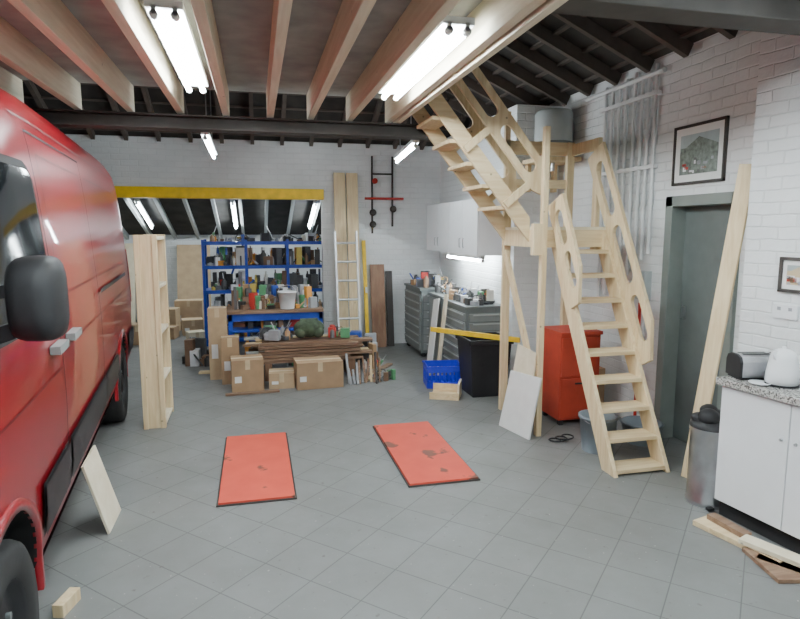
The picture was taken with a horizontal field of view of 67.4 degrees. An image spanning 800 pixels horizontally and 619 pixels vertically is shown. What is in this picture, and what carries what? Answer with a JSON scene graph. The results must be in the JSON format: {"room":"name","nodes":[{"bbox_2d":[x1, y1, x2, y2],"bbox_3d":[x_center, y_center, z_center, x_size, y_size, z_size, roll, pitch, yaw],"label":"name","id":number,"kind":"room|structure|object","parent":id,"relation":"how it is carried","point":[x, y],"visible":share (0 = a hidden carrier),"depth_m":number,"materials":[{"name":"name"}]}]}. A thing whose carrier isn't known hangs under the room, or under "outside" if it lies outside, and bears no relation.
{"room":"garage workshop","nodes":[
{"label":"garage workshop","id":0,"kind":"room"},
{"bbox_2d":[117,198,320,239],"bbox_3d":[-2.852,-1.710,10.052,7.600,1.112,3.452,-2,8,-13],"label":"ceiling","id":1,"kind":"structure","parent":0,"point":[169,216],"depth_m":10.50,"materials":[{"name":"grey paint"}]},
{"bbox_2d":[134,199,153,228],"bbox_3d":[-4.184,-1.544,9.838,0.070,0.456,1.323,-2,8,-13],"label":"fluorescent light","id":2,"kind":"object","parent":1,"relation":"hanging from","point":[138,203],"visible":1,"depth_m":9.71,"materials":[{"name":"white paint"}]},
{"bbox_2d":[230,200,237,228],"bbox_3d":[-2.803,-1.588,10.165,0.070,0.456,1.323,-2,8,-13],"label":"fluorescent light","id":3,"kind":"object","parent":1,"relation":"hanging from","point":[233,205],"visible":1,"depth_m":10.02,"materials":[{"name":"white paint"}]},
{"bbox_2d":[307,201,317,228],"bbox_3d":[-1.529,-1.628,10.468,0.070,0.456,1.323,-2,8,-13],"label":"fluorescent light","id":4,"kind":"object","parent":1,"relation":"hanging from","point":[315,203],"visible":1,"depth_m":10.32,"materials":[{"name":"white paint"}]},
{"bbox_2d":[123,235,322,319],"bbox_3d":[-3.248,-0.738,11.850,7.600,1.750,0.150,-2,8,-13],"label":"wall","id":5,"kind":"structure","parent":0,"point":[171,244],"depth_m":11.68,"materials":[{"name":"white paint"}]},
{"bbox_2d":[65,134,440,343],"bbox_3d":[-2.530,-0.868,8.376,7.400,2.920,0.150,-2,8,-13],"label":"wall","id":6,"kind":"structure","parent":0,"point":[402,250],"depth_m":8.57,"materials":[{"name":"white brick"}]},
{"bbox_2d":[201,132,216,158],"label":"fluorescent light","id":7,"kind":"object","parent":6,"relation":"attached to","point":[208,140],"depth_m":5.72,"materials":[{"name":"white paint"}]},
{"bbox_2d":[114,186,323,199],"bbox_3d":[-2.826,-1.581,8.142,3.560,0.145,0.180,-2,8,-13],"label":"lintel beam","id":8,"kind":"structure","parent":6,"relation":"attached to","point":[121,191],"depth_m":8.15,"materials":[{"name":"yellow metal"}]},
{"bbox_2d":[365,156,403,232],"bbox_3d":[-0.225,-1.654,8.675,0.570,1.100,0.145,-2,8,-13],"label":"wall rack","id":9,"kind":"object","parent":6,"relation":"attached to","point":[393,209],"depth_m":8.66,"materials":[{"name":"black metal"}]},
{"bbox_2d":[234,319,299,327],"bbox_3d":[-1.611,0.088,7.613,0.974,0.246,0.407,-2,8,-13],"label":"clutter","id":10,"kind":"object","parent":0,"point":[278,323],"depth_m":7.53},
{"bbox_2d":[0,0,567,122],"bbox_3d":[-1.822,-1.180,1.141,5.415,0.240,7.150,-2,8,-13],"label":"ceiling","id":11,"kind":"structure","parent":0,"point":[315,49],"depth_m":3.37,"materials":[{"name":"brown wood"}]},
{"bbox_2d":[144,0,207,93],"bbox_3d":[-1.213,-1.474,3.355,0.160,0.201,1.510,-2,8,-13],"label":"fluorescent light","id":12,"kind":"object","parent":11,"relation":"hanging from","point":[169,18],"visible":1,"depth_m":3.03,"materials":[{"name":"white paint"}]},
{"bbox_2d":[378,15,474,101],"bbox_3d":[0.101,-1.503,3.575,0.160,0.201,1.530,-2,8,-13],"label":"fluorescent light","id":13,"kind":"object","parent":11,"relation":"hanging from","point":[452,30],"visible":0.94,"depth_m":3.26,"materials":[{"name":"white paint"}]},
{"bbox_2d":[22,14,717,145],"bbox_3d":[-1.267,-2.491,2.839,7.800,1.882,11.100,-2,8,-13],"label":"ceiling","id":14,"kind":"structure","parent":0,"point":[635,37],"depth_m":7.13,"materials":[{"name":"black wood"}]},
{"bbox_2d":[205,90,210,114],"bbox_3d":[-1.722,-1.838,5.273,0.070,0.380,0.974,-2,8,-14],"label":"fluorescent light","id":15,"kind":"object","parent":14,"relation":"attached to","point":[210,90],"depth_m":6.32,"materials":[{"name":"white paint"}]},
{"bbox_2d":[22,13,737,149],"bbox_3d":[-1.182,-2.489,2.864,7.226,1.865,10.708,-2,8,-13],"label":"rafters","id":16,"kind":"object","parent":14,"relation":"attached to","point":[668,38],"visible":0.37,"depth_m":5.70,"materials":[{"name":"black wood"}]},
{"bbox_2d":[394,139,418,163],"bbox_3d":[0.056,-2.292,6.348,0.070,1.315,1.407,-1,8,-8],"label":"fluorescent light","id":17,"kind":"object","parent":16,"relation":"attached to","point":[411,145],"visible":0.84,"depth_m":6.24,"materials":[{"name":"white paint"}]},
{"bbox_2d":[38,320,799,618],"bbox_3d":[-1.237,1.085,5.135,8.700,0.100,14.600,-2,8,-13],"label":"floor","id":18,"kind":"structure","parent":0,"point":[544,532],"depth_m":3.42,"materials":[{"name":"grey tile"}]},
{"bbox_2d":[52,587,80,617],"bbox_3d":[-1.508,1.325,2.716,0.050,0.060,0.140,0,8,2],"label":"timber offcut","id":19,"kind":"object","parent":18,"relation":"on","point":[71,597],"visible":1,"depth_m":2.69,"materials":[{"name":"brown wood"}]},
{"bbox_2d":[0,88,133,618],"bbox_3d":[-2.836,0.025,3.351,2.398,2.470,5.995,-3,8,-19],"label":"van","id":20,"kind":"object","parent":18,"relation":"on","point":[67,329],"visible":1,"depth_m":2.58,"materials":[{"name":"metal"}]},
{"bbox_2d":[0,255,69,343],"bbox_3d":[-1.181,-0.022,1.859,0.244,0.285,0.150,-2,8,-11],"label":"mirror","id":21,"kind":"object","parent":20,"relation":"attached to","point":[34,290],"depth_m":1.82,"materials":[{"name":"black plastic"}]},
{"bbox_2d":[81,445,120,533],"bbox_3d":[-1.720,1.027,3.465,0.112,0.453,0.340,-2,8,-13],"label":"plywood offcut","id":22,"kind":"object","parent":18,"relation":"on","point":[93,469],"visible":1,"depth_m":3.43,"materials":[{"name":"beige wood"}]},
{"bbox_2d":[124,243,137,322],"bbox_3d":[-4.893,-0.520,11.118,0.970,1.516,0.374,-2,8,-13],"label":"wooden boards","id":23,"kind":"object","parent":18,"relation":"on","point":[128,246],"visible":0.02,"depth_m":11.11,"materials":[{"name":"beige wood"}]},
{"bbox_2d":[132,322,138,344],"bbox_3d":[-3.938,0.363,9.054,0.300,0.301,0.301,-2,8,-13],"label":"cardboard box","id":24,"kind":"object","parent":18,"relation":"on","point":[135,324],"visible":0.11,"depth_m":8.91,"materials":[{"name":"brown cardboard"}]},
{"bbox_2d":[133,234,173,429],"bbox_3d":[-2.171,0.174,5.310,0.180,1.660,0.515,-2,8,-13],"label":"frame","id":25,"kind":"object","parent":18,"relation":"on","point":[150,266],"visible":1,"depth_m":5.10,"materials":[{"name":"brown wood"}]},
{"bbox_2d":[170,325,178,338],"bbox_3d":[-3.691,0.361,9.528,0.280,0.181,0.301,-1,8,-5],"label":"cardboard box","id":26,"kind":"object","parent":18,"relation":"on","point":[174,329],"visible":0.33,"depth_m":9.47,"materials":[{"name":"brown cardboard"}]},
{"bbox_2d":[169,307,180,330],"bbox_3d":[-3.928,0.178,10.069,0.400,0.401,0.301,-1,8,-5],"label":"cardboard box","id":27,"kind":"object","parent":18,"relation":"on","point":[174,312],"visible":0.25,"depth_m":9.94,"materials":[{"name":"brown cardboard"}]},
{"bbox_2d":[174,299,204,329],"bbox_3d":[-3.657,0.079,10.433,0.450,0.501,0.301,-2,8,-13],"label":"cardboard box","id":28,"kind":"object","parent":18,"relation":"on","point":[189,308],"visible":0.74,"depth_m":10.29,"materials":[{"name":"brown cardboard"}]},
{"bbox_2d":[181,317,203,335],"bbox_3d":[-3.420,0.277,9.894,0.320,0.251,0.301,-3,8,-23],"label":"cardboard box","id":29,"kind":"object","parent":18,"relation":"on","point":[196,323],"visible":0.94,"depth_m":9.76,"materials":[{"name":"brown cardboard"}]},
{"bbox_2d":[177,245,210,305],"bbox_3d":[-3.890,-0.504,11.337,0.600,1.425,0.419,-2,8,-13],"label":"plywood sheet","id":30,"kind":"object","parent":18,"relation":"on","point":[189,257],"visible":0.5,"depth_m":11.34,"materials":[{"name":"wood"}]},
{"bbox_2d":[186,330,204,338],"bbox_3d":[-3.183,0.405,9.346,0.250,0.141,0.201,-5,9,-33],"label":"cardboard box","id":31,"kind":"object","parent":18,"relation":"on","point":[193,333],"visible":0.75,"depth_m":9.28,"materials":[{"name":"white cardboard"}]},
{"bbox_2d":[182,337,209,366],"bbox_3d":[-2.581,0.519,7.709,0.427,0.344,0.524,-2,8,-13],"label":"clutter","id":32,"kind":"object","parent":18,"relation":"on","point":[196,351],"visible":0.88,"depth_m":7.54,"materials":[{"name":"cardboard"}]},
{"bbox_2d":[207,306,227,379],"bbox_3d":[-2.096,0.382,6.929,0.200,0.821,0.221,-2,8,-13],"label":"cardboard box","id":33,"kind":"object","parent":18,"relation":"on","point":[217,315],"visible":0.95,"depth_m":6.81,"materials":[{"name":"brown cardboard"}]},
{"bbox_2d":[220,335,239,384],"bbox_3d":[-1.899,0.560,6.731,0.190,0.521,0.201,-2,8,-13],"label":"cardboard box","id":34,"kind":"object","parent":18,"relation":"on","point":[229,343],"visible":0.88,"depth_m":6.63,"materials":[{"name":"brown cardboard"}]},
{"bbox_2d":[230,354,263,392],"bbox_3d":[-1.650,0.685,6.475,0.330,0.341,0.301,-2,8,-17],"label":"cardboard box","id":35,"kind":"object","parent":18,"relation":"on","point":[247,371],"visible":0.98,"depth_m":6.34,"materials":[{"name":"brown cardboard"}]},
{"bbox_2d":[216,432,296,507],"bbox_3d":[-1.043,1.124,4.373,0.494,0.022,1.270,-2,8,-13],"label":"floor mat","id":36,"kind":"object","parent":18,"relation":"on","point":[256,468],"visible":1,"depth_m":4.22,"materials":[{"name":"red rubber"}]},
{"bbox_2d":[201,239,321,346],"bbox_3d":[-2.021,-0.287,9.168,1.840,1.560,0.512,-2,8,-13],"label":"shelving","id":37,"kind":"object","parent":18,"relation":"on","point":[206,290],"visible":0.36,"depth_m":8.82,"materials":[{"name":"metal"}]},
{"bbox_2d":[227,319,294,336],"bbox_3d":[-2.020,0.247,9.227,1.757,0.285,0.412,-2,8,-13],"label":"packaged goods","id":38,"kind":"object","parent":37,"relation":"on","point":[292,332],"visible":0.04,"depth_m":9.07,"materials":[{"name":"plastic"}]},
{"bbox_2d":[206,246,321,265],"bbox_3d":[-2.023,-0.822,9.073,1.729,0.285,0.417,-2,8,-13],"label":"packaged goods","id":39,"kind":"object","parent":37,"relation":"on","point":[224,256],"visible":0.9,"depth_m":8.96,"materials":[{"name":"plastic"}]},
{"bbox_2d":[209,225,320,241],"bbox_3d":[-2.002,-1.151,9.031,1.665,0.250,0.381,-2,8,-16],"label":"packaged goods","id":40,"kind":"object","parent":37,"relation":"on","point":[263,236],"visible":0.92,"depth_m":8.98,"materials":[{"name":"metal"}]},
{"bbox_2d":[210,269,321,289],"bbox_3d":[-2.007,-0.468,9.136,1.701,0.287,0.415,-2,8,-13],"label":"packaged goods","id":41,"kind":"object","parent":37,"relation":"on","point":[225,281],"visible":0.66,"depth_m":9.06,"materials":[{"name":"metal"}]},
{"bbox_2d":[213,292,322,305],"bbox_3d":[-2.019,-0.101,9.175,1.702,0.289,0.393,-2,8,-13],"label":"packaged goods","id":42,"kind":"object","parent":37,"relation":"on","point":[219,300],"visible":0.05,"depth_m":8.99,"materials":[{"name":"metal"}]},
{"bbox_2d":[245,341,293,366],"bbox_3d":[-1.584,0.500,7.695,0.993,0.386,0.528,-2,8,-13],"label":"clutter","id":43,"kind":"object","parent":18,"relation":"on","point":[246,348],"visible":0.04,"depth_m":7.51,"materials":[{"name":"metal"}]},
{"bbox_2d":[227,304,323,334],"bbox_3d":[-1.597,0.329,7.681,1.180,0.730,0.630,-2,8,-13],"label":"workbench","id":44,"kind":"object","parent":18,"relation":"on","point":[237,315],"visible":0.47,"depth_m":7.36,"materials":[{"name":"blue paint"}]},
{"bbox_2d":[231,282,318,309],"bbox_3d":[-1.597,-0.184,7.634,1.092,0.299,0.484,-2,8,-13],"label":"clutter","id":45,"kind":"object","parent":44,"relation":"on","point":[246,297],"depth_m":7.50},
{"bbox_2d":[277,285,296,308],"bbox_3d":[-1.397,-0.160,7.421,0.236,0.298,0.236,-2,8,-13],"label":"plastic bucket","id":46,"kind":"object","parent":44,"relation":"on","point":[286,297],"visible":1,"depth_m":7.35,"materials":[{"name":"white plastic"}]},
{"bbox_2d":[269,368,294,388],"bbox_3d":[-1.300,0.755,6.591,0.278,0.171,0.259,-2,8,-13],"label":"cardboard box","id":47,"kind":"object","parent":18,"relation":"on","point":[279,378],"visible":1,"depth_m":6.48,"materials":[{"name":"brown cardboard"}]},
{"bbox_2d":[199,363,392,395],"bbox_3d":[-1.135,0.785,6.927,2.351,0.022,1.174,-2,8,-13],"label":"boards","id":48,"kind":"object","parent":18,"relation":"on","point":[386,365],"visible":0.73,"depth_m":6.32,"materials":[{"name":"brown wood"}]},
{"bbox_2d":[243,333,372,380],"bbox_3d":[-1.087,0.548,7.121,1.495,0.442,0.544,-2,8,-13],"label":"pile","id":49,"kind":"object","parent":18,"relation":"on","point":[281,351],"visible":0.9,"depth_m":6.91,"materials":[{"name":"brown wood"}]},
{"bbox_2d":[258,320,292,340],"bbox_3d":[-1.447,0.229,6.963,0.390,0.213,0.358,-2,8,-13],"label":"clutter","id":50,"kind":"object","parent":49,"relation":"on","point":[268,332],"depth_m":6.87},
{"bbox_2d":[293,318,323,337],"bbox_3d":[-1.067,0.212,7.031,0.360,0.225,0.252,-2,8,-13],"label":"canvas bag","id":51,"kind":"object","parent":49,"relation":"on","point":[305,327],"visible":1,"depth_m":6.94,"materials":[{"name":"green fabric"}]},
{"bbox_2d":[328,324,349,337],"bbox_3d":[-0.735,0.253,7.140,0.264,0.119,0.340,-2,8,-13],"label":"clutter","id":52,"kind":"object","parent":49,"relation":"on","point":[333,331],"depth_m":7.01},
{"bbox_2d":[293,355,343,389],"bbox_3d":[-0.901,0.691,6.616,0.500,0.291,0.321,-2,8,-16],"label":"cardboard box","id":53,"kind":"object","parent":18,"relation":"on","point":[317,372],"visible":0.97,"depth_m":6.48,"materials":[{"name":"brown cardboard"}]},
{"bbox_2d":[333,173,360,331],"bbox_3d":[-0.745,-0.679,8.547,0.340,2.502,0.270,-2,8,-13],"label":"boards","id":54,"kind":"object","parent":18,"relation":"on","point":[339,178],"visible":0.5,"depth_m":8.53,"materials":[{"name":"brown wood"}]},
{"bbox_2d":[334,231,360,329],"bbox_3d":[-0.724,-0.239,8.345,0.340,1.690,0.370,-2,8,-13],"label":"ladder","id":55,"kind":"object","parent":18,"relation":"on","point":[356,233],"visible":0.73,"depth_m":8.34,"materials":[{"name":"silver metal"}]},
{"bbox_2d":[345,352,380,384],"bbox_3d":[-0.400,0.665,6.748,0.408,0.332,0.239,-2,8,-13],"label":"bundle","id":56,"kind":"object","parent":18,"relation":"on","point":[365,373],"visible":1,"depth_m":6.77,"materials":[{"name":"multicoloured wood"}]},
{"bbox_2d":[362,240,368,332],"bbox_3d":[-0.499,-0.225,8.739,0.052,1.554,0.211,-3,8,-20],"label":"spirit level","id":57,"kind":"object","parent":18,"relation":"on","point":[363,241],"visible":0.82,"depth_m":8.72,"materials":[{"name":"yellow paint"}]},
{"bbox_2d":[350,330,385,368],"bbox_3d":[-0.517,0.503,7.729,0.564,0.371,0.829,-2,8,-13],"label":"clutter","id":58,"kind":"object","parent":18,"relation":"on","point":[372,345],"visible":0.2,"depth_m":7.47},
{"bbox_2d":[372,369,395,380],"bbox_3d":[-0.189,0.740,6.879,0.287,0.126,0.236,-2,8,-13],"label":"clutter","id":59,"kind":"object","parent":18,"relation":"on","point":[391,373],"visible":0.79,"depth_m":6.85,"materials":[{"name":"metal"}]},
{"bbox_2d":[404,283,444,356],"bbox_3d":[0.433,0.123,8.473,0.572,0.930,0.916,-2,8,-13],"label":"tool chest","id":60,"kind":"object","parent":18,"relation":"on","point":[416,319],"visible":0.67,"depth_m":8.12,"materials":[{"name":"grey metal"}]},
{"bbox_2d":[409,268,448,287],"bbox_3d":[0.416,-0.462,8.379,0.474,0.254,0.802,-2,8,-13],"label":"clutter","id":61,"kind":"object","parent":60,"relation":"on","point":[427,279],"depth_m":8.25},
{"bbox_2d":[373,421,479,487],"bbox_3d":[0.156,1.087,4.658,0.508,0.022,1.270,-2,8,-13],"label":"floor mat","id":62,"kind":"object","parent":18,"relation":"on","point":[420,454],"visible":1,"depth_m":4.50,"materials":[{"name":"red rubber"}]},
{"bbox_2d":[427,294,447,374],"bbox_3d":[0.437,0.282,7.225,0.191,0.978,0.743,-2,8,-13],"label":"plank","id":63,"kind":"object","parent":18,"relation":"on","point":[435,310],"visible":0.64,"depth_m":7.33,"materials":[{"name":"white wood"}]},
{"bbox_2d":[428,292,448,366],"bbox_3d":[0.682,0.239,7.748,0.490,0.890,0.620,-2,8,-13],"label":"plank","id":64,"kind":"object","parent":18,"relation":"on","point":[433,295],"visible":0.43,"depth_m":7.63,"materials":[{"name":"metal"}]},
{"bbox_2d":[422,360,459,388],"bbox_3d":[0.472,0.714,6.640,0.410,0.240,0.340,-1,8,-5],"label":"plastic crate","id":65,"kind":"object","parent":18,"relation":"on","point":[448,366],"visible":0.88,"depth_m":6.50,"materials":[{"name":"blue plastic"}]},
{"bbox_2d":[429,379,461,400],"bbox_3d":[0.472,0.816,6.176,0.300,0.160,0.280,2,8,11],"label":"wooden box","id":66,"kind":"object","parent":18,"relation":"on","point":[441,391],"visible":1,"depth_m":6.14,"materials":[{"name":"brown wood"}]},
{"bbox_2d":[442,298,500,360],"bbox_3d":[0.844,0.344,7.030,0.492,0.870,0.846,-2,8,-13],"label":"tool chest","id":67,"kind":"object","parent":18,"relation":"on","point":[459,316],"visible":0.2,"depth_m":6.64,"materials":[{"name":"grey metal"}]},
{"bbox_2d":[449,282,494,305],"bbox_3d":[0.837,-0.207,6.963,0.387,0.241,0.716,-2,8,-13],"label":"clutter","id":68,"kind":"object","parent":67,"relation":"on","point":[471,296],"depth_m":6.83},
{"bbox_2d":[455,332,513,397],"bbox_3d":[0.876,0.577,6.304,0.470,0.600,0.470,-2,8,-13],"label":"waste bin","id":69,"kind":"object","parent":18,"relation":"on","point":[478,357],"visible":0.66,"depth_m":6.12,"materials":[{"name":"plastic"}]},
{"bbox_2d":[431,327,519,342],"bbox_3d":[0.759,0.258,6.234,1.068,0.050,0.025,6,10,38],"label":"batten","id":70,"kind":"object","parent":69,"relation":"on","point":[433,329],"visible":1,"depth_m":6.23,"materials":[{"name":"paint"}]},
{"bbox_2d":[499,370,541,439],"bbox_3d":[1.007,0.784,5.043,0.080,0.520,0.474,-4,8,-26],"label":"panel","id":71,"kind":"object","parent":18,"relation":"on","point":[522,392],"visible":1,"depth_m":5.02,"materials":[{"name":"white"}]},
{"bbox_2d":[513,344,536,375],"bbox_3d":[1.043,0.673,5.117,0.087,0.720,0.372,-3,8,-23],"label":"board","id":72,"kind":"object","parent":18,"relation":"on","point":[525,360],"visible":0.36,"depth_m":5.07,"materials":[{"name":"beige wood"}]},
{"bbox_2d":[412,67,669,477],"bbox_3d":[0.961,-0.638,4.666,1.738,3.438,1.709,-2,8,-13],"label":"staircase","id":73,"kind":"structure","parent":18,"relation":"on","point":[564,241],"depth_m":4.77,"materials":[{"name":"brown wood"}]},
{"bbox_2d":[548,434,573,441],"bbox_3d":[1.315,1.046,4.875,0.217,0.039,0.112,-2,8,-13],"label":"cable","id":74,"kind":"object","parent":18,"relation":"on","point":[555,437],"visible":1,"depth_m":4.86,"materials":[{"name":"plastic"}]},
{"bbox_2d":[542,325,602,424],"bbox_3d":[1.523,0.581,5.398,0.400,0.830,0.390,-2,8,-13],"label":"base cabinet","id":75,"kind":"object","parent":18,"relation":"on","point":[563,396],"visible":0.56,"depth_m":5.23,"materials":[{"name":"metal"}]},
{"bbox_2d":[578,409,618,454],"bbox_3d":[1.539,0.955,4.668,0.300,0.280,0.300,-2,8,-13],"label":"bucket","id":76,"kind":"object","parent":18,"relation":"on","point":[588,443],"visible":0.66,"depth_m":4.60,"materials":[{"name":"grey plastic"}]},
{"bbox_2d":[598,366,604,402],"bbox_3d":[1.772,0.745,5.713,0.240,0.421,0.241,-2,8,-13],"label":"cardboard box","id":77,"kind":"object","parent":18,"relation":"on","point":[601,388],"visible":0.11,"depth_m":5.62,"materials":[{"name":"brown cardboard"}]},
{"bbox_2d":[633,303,640,415],"bbox_3d":[1.986,0.489,5.058,0.058,1.101,0.162,-2,8,-13],"label":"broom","id":78,"kind":"object","parent":18,"relation":"on","point":[639,307],"visible":0.03,"depth_m":5.00,"materials":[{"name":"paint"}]},
{"bbox_2d":[619,415,664,446],"bbox_3d":[1.953,0.986,4.855,0.340,0.170,0.340,-2,8,-13],"label":"basin","id":79,"kind":"object","parent":18,"relation":"on","point":[628,422],"visible":0.37,"depth_m":4.84,"materials":[{"name":"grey plastic"}]},
{"bbox_2d":[685,404,720,510],"bbox_3d":[1.937,0.904,3.743,0.248,0.624,0.264,-2,8,-13],"label":"pedal bin","id":80,"kind":"object","parent":18,"relation":"on","point":[704,425],"visible":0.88,"depth_m":3.67,"materials":[{"name":"silver metal"}]},
{"bbox_2d":[681,164,751,477],"bbox_3d":[2.118,0.115,4.002,0.331,2.129,0.093,0,8,1],"label":"plank","id":81,"kind":"object","parent":18,"relation":"on","point":[738,213],"visible":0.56,"depth_m":3.96,"materials":[{"name":"beige wood"}]},
{"bbox_2d":[693,513,799,583],"bbox_3d":[1.905,1.274,3.095,0.309,0.060,0.889,-4,8,-27],"label":"planks","id":82,"kind":"object","parent":18,"relation":"on","point":[782,565],"depth_m":3.14,"materials":[{"name":"brown wood"}]},
{"bbox_2d":[714,376,799,554],"bbox_3d":[2.368,0.909,2.846,0.450,0.850,1.720,-3,8,-21],"label":"base cabinet","id":83,"kind":"object","parent":18,"relation":"on","point":[757,484],"visible":0.92,"depth_m":3.30,"materials":[{"name":"white laminate"}]},
{"bbox_2d":[725,352,770,379],"bbox_3d":[2.050,0.323,3.474,0.248,0.146,0.143,0,8,-2],"label":"toaster","id":84,"kind":"object","parent":83,"relation":"on","point":[739,365],"visible":0.71,"depth_m":3.41,"materials":[{"name":"metal"}]},
{"bbox_2d":[748,380,770,385],"bbox_3d":[1.993,0.409,3.324,0.114,0.014,0.114,-2,8,-13],"label":"serving plate","id":85,"kind":"object","parent":83,"relation":"on","point":[755,382],"visible":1,"depth_m":3.33,"materials":[{"name":"white ceramic"}]},
{"bbox_2d":[764,346,799,388],"bbox_3d":[2.109,0.309,3.303,0.169,0.218,0.169,3,8,23],"label":"electric kettle","id":86,"kind":"object","parent":83,"relation":"on","point":[782,369],"visible":1,"depth_m":3.25,"materials":[{"name":"white plastic"}]},
{"bbox_2d":[435,279,467,295],"bbox_3d":[0.672,-0.285,7.661,0.426,0.171,0.519,-2,8,-13],"label":"clutter","id":87,"kind":"object","parent":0,"point":[452,286],"depth_m":7.64},
{"bbox_2d":[440,104,560,382],"bbox_3d":[1.154,-0.833,7.803,0.500,3.000,2.680,-2,8,-13],"label":"wall","id":88,"kind":"structure","parent":0,"point":[525,266],"depth_m":6.62,"materials":[{"name":"white brick"}]},
{"bbox_2d":[427,199,502,255],"bbox_3d":[0.768,-1.027,7.518,0.371,0.620,2.000,-2,8,-13],"label":"upper cabinet","id":89,"kind":"object","parent":88,"relation":"attached to","point":[457,227],"visible":0.93,"depth_m":7.00,"materials":[{"name":"white laminate"}]},
{"bbox_2d":[446,252,484,262],"bbox_3d":[0.789,-0.655,7.417,0.050,0.089,1.300,-2,8,-13],"label":"fluorescent light","id":90,"kind":"object","parent":89,"relation":"attached to","point":[448,255],"visible":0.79,"depth_m":7.28,"materials":[{"name":"white paint"}]},
{"bbox_2d":[522,108,581,192],"bbox_3d":[1.543,-1.627,6.147,0.440,0.810,0.470,-2,8,-13],"label":"water tank","id":91,"kind":"object","parent":88,"relation":"attached to","point":[561,120],"visible":0.59,"depth_m":5.94,"materials":[{"name":"grey paint"}]},
{"bbox_2d":[549,30,760,417],"bbox_3d":[1.817,-0.716,6.542,0.200,3.100,5.750,-2,8,-13],"label":"wall","id":92,"kind":"structure","parent":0,"point":[718,78],"depth_m":4.85,"materials":[{"name":"white brick"}]},
{"bbox_2d":[585,63,666,318],"bbox_3d":[1.952,-0.978,5.399,0.050,2.120,1.150,-2,8,-13],"label":"conduit pipes","id":93,"kind":"object","parent":92,"relation":"attached to","point":[658,70],"visible":0.84,"depth_m":5.12,"materials":[{"name":"grey metal"}]},
{"bbox_2d":[635,270,651,336],"bbox_3d":[2.041,0.201,5.105,0.085,1.060,0.120,-2,8,-13],"label":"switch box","id":94,"kind":"object","parent":92,"relation":"attached to","point":[647,275],"visible":0.28,"depth_m":5.00,"materials":[{"name":"grey paint"}]},
{"bbox_2d":[654,191,739,437],"bbox_3d":[2.280,0.126,4.530,0.180,1.960,0.760,-2,8,-13],"label":"door frame","id":95,"kind":"structure","parent":92,"relation":"attached to","point":[676,206],"depth_m":4.78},
{"bbox_2d":[671,115,729,185],"bbox_3d":[2.196,-1.150,4.413,0.020,0.440,0.540,-2,8,-13],"label":"framed picture","id":96,"kind":"object","parent":92,"relation":"attached to","point":[700,149],"visible":1,"depth_m":4.38},
{"bbox_2d":[673,205,730,442],"bbox_3d":[2.313,0.160,4.542,0.094,1.870,0.600,-2,8,-13],"label":"door","id":97,"kind":"structure","parent":92,"relation":"in","point":[706,226],"depth_m":4.64,"materials":[{"name":"metal"}]},
{"bbox_2d":[737,32,799,370],"bbox_3d":[3.429,-0.142,1.453,1.250,3.300,5.240,-2,8,-13],"label":"wall","id":98,"kind":"structure","parent":0,"point":[773,220],"depth_m":3.65,"materials":[{"name":"white brick"}]},
{"bbox_2d":[552,0,799,35],"bbox_3d":[1.565,-1.469,2.787,1.940,0.260,0.180,-2,8,-13],"label":"tie beam","id":99,"kind":"structure","parent":98,"relation":"attached to","point":[766,16],"depth_m":2.71,"materials":[{"name":"grey wood"}]},
{"bbox_2d":[772,303,798,320],"bbox_3d":[2.312,0.014,3.605,0.016,0.085,0.150,-3,8,-21],"label":"outlet","id":100,"kind":"object","parent":98,"relation":"attached to","point":[790,312],"visible":1,"depth_m":3.60,"materials":[{"name":"white plastic"}]},
{"bbox_2d":[777,257,799,293],"bbox_3d":[2.343,-0.197,3.501,0.020,0.210,0.270,-3,8,-21],"label":"framed picture","id":101,"kind":"object","parent":98,"relation":"attached to","point":[789,267],"visible":1,"depth_m":3.56},
{"bbox_3d":[-5.370,-0.371,3.943,0.200,3.100,14.200,-2,8,-13],"label":"wall","id":102,"kind":"structure","parent":0,"visible":0},
{"bbox_2d":[31,108,441,139],"bbox_3d":[-2.475,-1.462,4.602,5.800,0.109,0.160,-2,8,-13],"label":"support beam","id":103,"kind":"structure","parent":102,"relation":"attached to","point":[70,118],"depth_m":4.82,"materials":[{"name":"black metal"}]}
]}

